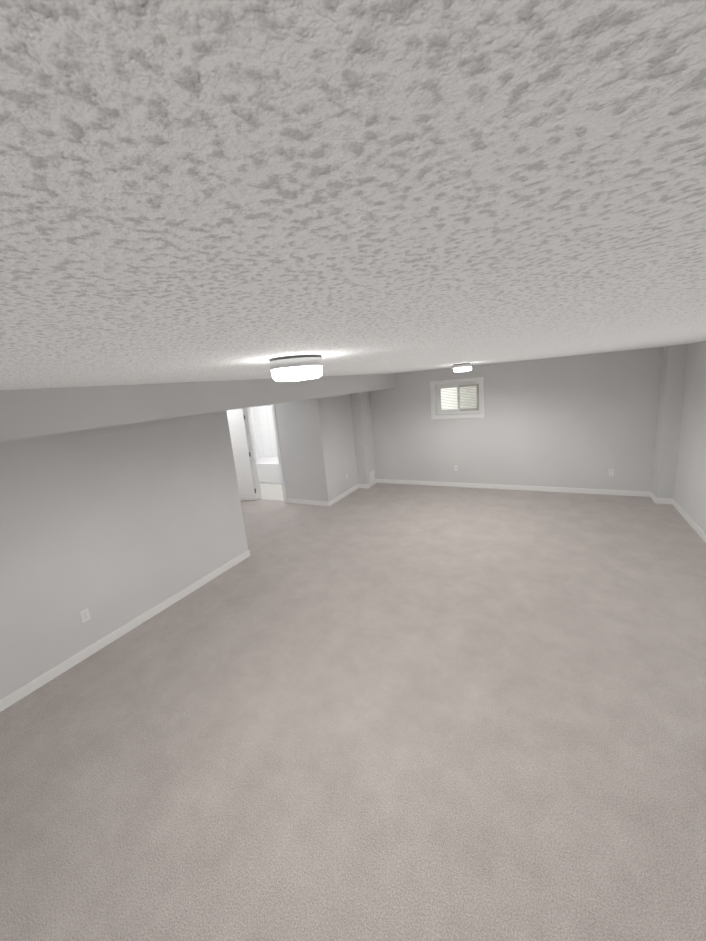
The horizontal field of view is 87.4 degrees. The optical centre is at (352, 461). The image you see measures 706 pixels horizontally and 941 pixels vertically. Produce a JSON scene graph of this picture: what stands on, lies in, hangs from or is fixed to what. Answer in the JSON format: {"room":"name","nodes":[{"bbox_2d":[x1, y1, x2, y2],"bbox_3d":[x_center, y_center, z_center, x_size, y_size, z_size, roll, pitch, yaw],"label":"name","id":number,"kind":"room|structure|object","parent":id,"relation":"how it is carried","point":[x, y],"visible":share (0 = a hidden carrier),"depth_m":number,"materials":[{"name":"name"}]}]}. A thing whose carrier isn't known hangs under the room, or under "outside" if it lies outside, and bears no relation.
{"room":"finished basement","nodes":[
{"label":"finished basement","id":0,"kind":"room"},
{"bbox_2d":[0,411,247,698],"bbox_3d":[-2.889,0.772,2.655,0.120,2.384,5.455,1,13,28],"label":"wall","id":1,"kind":"structure","parent":0,"point":[113,528],"depth_m":3.50,"materials":[{"name":"paint"}]},
{"bbox_2d":[80,608,90,622],"bbox_3d":[-2.446,1.405,3.373,0.008,0.115,0.070,1,13,28],"label":"outlet","id":2,"kind":"object","parent":1,"relation":"attached to","point":[85,615],"visible":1,"depth_m":3.37,"materials":[{"name":"white plastic"}]},
{"bbox_2d":[0,550,249,711],"bbox_3d":[-2.722,1.886,2.876,0.016,0.092,5.438,1,13,28],"label":"baseboard","id":3,"kind":"structure","parent":1,"relation":"attached to","point":[12,698],"depth_m":3.54,"materials":[{"name":"white wood"}]},
{"bbox_2d":[0,373,394,440],"bbox_3d":[-2.154,-0.688,4.152,1.947,0.314,9.350,1,13,28],"label":"ceiling","id":4,"kind":"structure","parent":0,"point":[24,413],"depth_m":2.98,"materials":[{"name":"paint"}]},
{"bbox_2d":[249,407,257,456],"bbox_3d":[-3.095,-0.612,9.352,0.120,2.384,1.880,1,13,28],"label":"wall","id":5,"kind":"structure","parent":0,"point":[253,431],"depth_m":9.98,"materials":[{"name":"paint"}]},
{"bbox_2d":[251,406,277,456],"bbox_3d":[-1.585,-0.780,9.516,2.380,2.384,0.120,1,13,28],"label":"wall","id":6,"kind":"structure","parent":0,"point":[264,430],"depth_m":9.86,"materials":[{"name":"paint"}]},
{"bbox_2d":[259,483,283,500],"bbox_3d":[-1.933,0.594,8.927,2.380,0.006,1.820,1,13,28],"label":"floor","id":7,"kind":"structure","parent":0,"point":[271,491],"depth_m":8.42,"materials":[{"name":"white tile"}]},
{"bbox_2d":[256,457,280,483],"bbox_3d":[-2.058,0.214,9.519,1.576,0.513,0.746,1,13,28],"label":"bathtub","id":8,"kind":"object","parent":7,"relation":"on","point":[268,469],"visible":0.33,"depth_m":9.15,"materials":[{"name":"white ceramic"}]},
{"bbox_2d":[274,398,331,501],"bbox_3d":[-2.329,-0.362,7.835,4.073,2.384,0.120,1,13,28],"label":"wall","id":9,"kind":"structure","parent":0,"point":[301,435],"depth_m":7.05,"materials":[{"name":"paint"}]},
{"bbox_2d":[226,408,255,500],"bbox_3d":[-2.498,-0.125,7.720,0.724,1.975,0.171,-3,12,8],"label":"door leaf","id":10,"kind":"structure","parent":9,"relation":"in","point":[240,448],"depth_m":7.67,"materials":[{"name":"white wood"}]},
{"bbox_2d":[243,404,286,502],"bbox_3d":[-1.793,-0.198,7.586,0.876,2.073,0.152,1,13,28],"label":"door frame","id":11,"kind":"structure","parent":9,"relation":"attached to","point":[251,446],"depth_m":7.63,"materials":[{"name":"white wood"}]},
{"bbox_2d":[287,499,327,505],"bbox_3d":[-0.913,0.802,7.289,0.965,0.092,0.013,1,13,28],"label":"baseboard","id":12,"kind":"structure","parent":9,"relation":"attached to","point":[298,501],"depth_m":7.26,"materials":[{"name":"white wood"}]},
{"bbox_2d":[321,394,357,498],"bbox_3d":[-0.297,-0.459,7.438,0.120,2.384,1.130,1,13,28],"label":"wall","id":13,"kind":"structure","parent":0,"point":[339,432],"depth_m":7.38,"materials":[{"name":"paint"}]},
{"bbox_2d":[328,484,359,506],"bbox_3d":[-0.171,0.675,7.584,0.016,0.092,1.263,1,13,28],"label":"baseboard","id":14,"kind":"structure","parent":13,"relation":"attached to","point":[357,486],"depth_m":7.52,"materials":[{"name":"white wood"}]},
{"bbox_2d":[0,483,705,940],"bbox_3d":[-1.126,1.548,4.287,9.624,0.100,9.850,1,13,28],"label":"floor carpet","id":15,"kind":"object","parent":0,"point":[382,711],"visible":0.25,"depth_m":2.36,"materials":[{"name":"beige carpet"}]},
{"bbox_2d":[0,0,705,389],"bbox_3d":[-1.341,-0.874,3.780,9.624,0.100,9.850,1,13,28],"label":"ceiling","id":16,"kind":"structure","parent":0,"point":[208,190],"depth_m":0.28,"materials":[{"name":"white paint"}]},
{"bbox_2d":[269,354,322,380],"bbox_3d":[-0.266,-0.439,1.753,0.250,0.108,0.250,1,13,28],"label":"ceiling light","id":17,"kind":"object","parent":16,"relation":"attached to","point":[296,367],"visible":1,"depth_m":1.65,"materials":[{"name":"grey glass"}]},
{"bbox_2d":[453,363,471,371],"bbox_3d":[1.506,-1.291,5.075,0.250,0.108,0.250,1,13,28],"label":"ceiling light","id":18,"kind":"object","parent":16,"relation":"attached to","point":[463,367],"visible":1,"depth_m":4.98,"materials":[{"name":"white glass"}]},
{"bbox_2d":[350,391,375,484],"bbox_3d":[0.228,-0.658,8.169,0.347,2.384,0.700,1,13,28],"label":"wall","id":19,"kind":"structure","parent":0,"point":[363,430],"depth_m":7.92,"materials":[{"name":"paint"}]},
{"bbox_2d":[364,479,375,486],"bbox_3d":[0.426,0.491,8.210,0.016,0.092,0.473,1,13,28],"label":"baseboard","id":20,"kind":"structure","parent":19,"relation":"attached to","point":[373,482],"depth_m":8.12,"materials":[{"name":"white wood"}]},
{"bbox_2d":[369,470,374,481],"bbox_3d":[0.428,0.319,8.207,0.010,0.235,0.250,1,13,28],"label":"air vent","id":21,"kind":"object","parent":19,"relation":"in","point":[372,475],"visible":1,"depth_m":8.21,"materials":[{"name":"white plastic"}]},
{"bbox_2d":[370,347,662,491],"bbox_3d":[2.772,-0.654,7.071,5.174,2.384,0.220,1,13,28],"label":"wall","id":22,"kind":"structure","parent":0,"point":[588,421],"depth_m":6.64,"materials":[{"name":"paint"}]},
{"bbox_2d":[430,377,483,418],"bbox_3d":[2.068,-1.243,7.292,1.024,0.760,0.236,1,13,28],"label":"window unit","id":23,"kind":"structure","parent":22,"relation":"in","point":[437,410],"depth_m":7.30,"materials":[{"name":"white"}]},
{"bbox_2d":[376,479,647,496],"bbox_3d":[2.725,0.487,7.253,4.965,0.092,0.016,1,13,28],"label":"baseboard","id":24,"kind":"structure","parent":22,"relation":"attached to","point":[432,483],"depth_m":6.97,"materials":[{"name":"white wood"}]},
{"bbox_2d":[609,469,613,475],"bbox_3d":[4.390,0.183,6.277,0.070,0.115,0.008,1,13,28],"label":"electrical outlet","id":25,"kind":"object","parent":22,"relation":"attached to","point":[611,472],"visible":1,"depth_m":6.27,"materials":[{"name":"white plastic"}]},
{"bbox_2d":[651,344,687,498],"bbox_3d":[4.832,-0.542,5.663,0.209,2.384,0.330,1,13,28],"label":"wall","id":26,"kind":"structure","parent":0,"point":[673,368],"depth_m":5.54,"materials":[{"name":"paint"}]},
{"bbox_2d":[648,491,659,502],"bbox_3d":[4.825,0.577,5.936,0.016,0.092,0.323,1,13,28],"label":"baseboard","id":27,"kind":"structure","parent":26,"relation":"attached to","point":[656,500],"depth_m":5.89,"materials":[{"name":"white wood"}]},
{"bbox_2d":[673,341,705,533],"bbox_3d":[2.941,0.435,1.796,0.150,2.384,9.850,1,13,28],"label":"wall","id":28,"kind":"structure","parent":0,"point":[689,497],"depth_m":4.94,"materials":[{"name":"paint"}]},
{"bbox_2d":[668,499,705,542],"bbox_3d":[2.851,1.606,1.855,0.016,0.092,8.990,1,13,28],"label":"baseboard","id":29,"kind":"structure","parent":28,"relation":"attached to","point":[670,501],"depth_m":5.01,"materials":[{"name":"white wood"}]},
{"label":"outside","id":30,"kind":"structure","parent":0,"visible":0},
{"bbox_2d":[441,386,476,408],"bbox_3d":[2.266,-1.388,7.655,1.440,1.436,0.396,1,13,28],"label":"window well","id":31,"kind":"object","parent":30,"point":[446,402],"depth_m":7.91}
]}

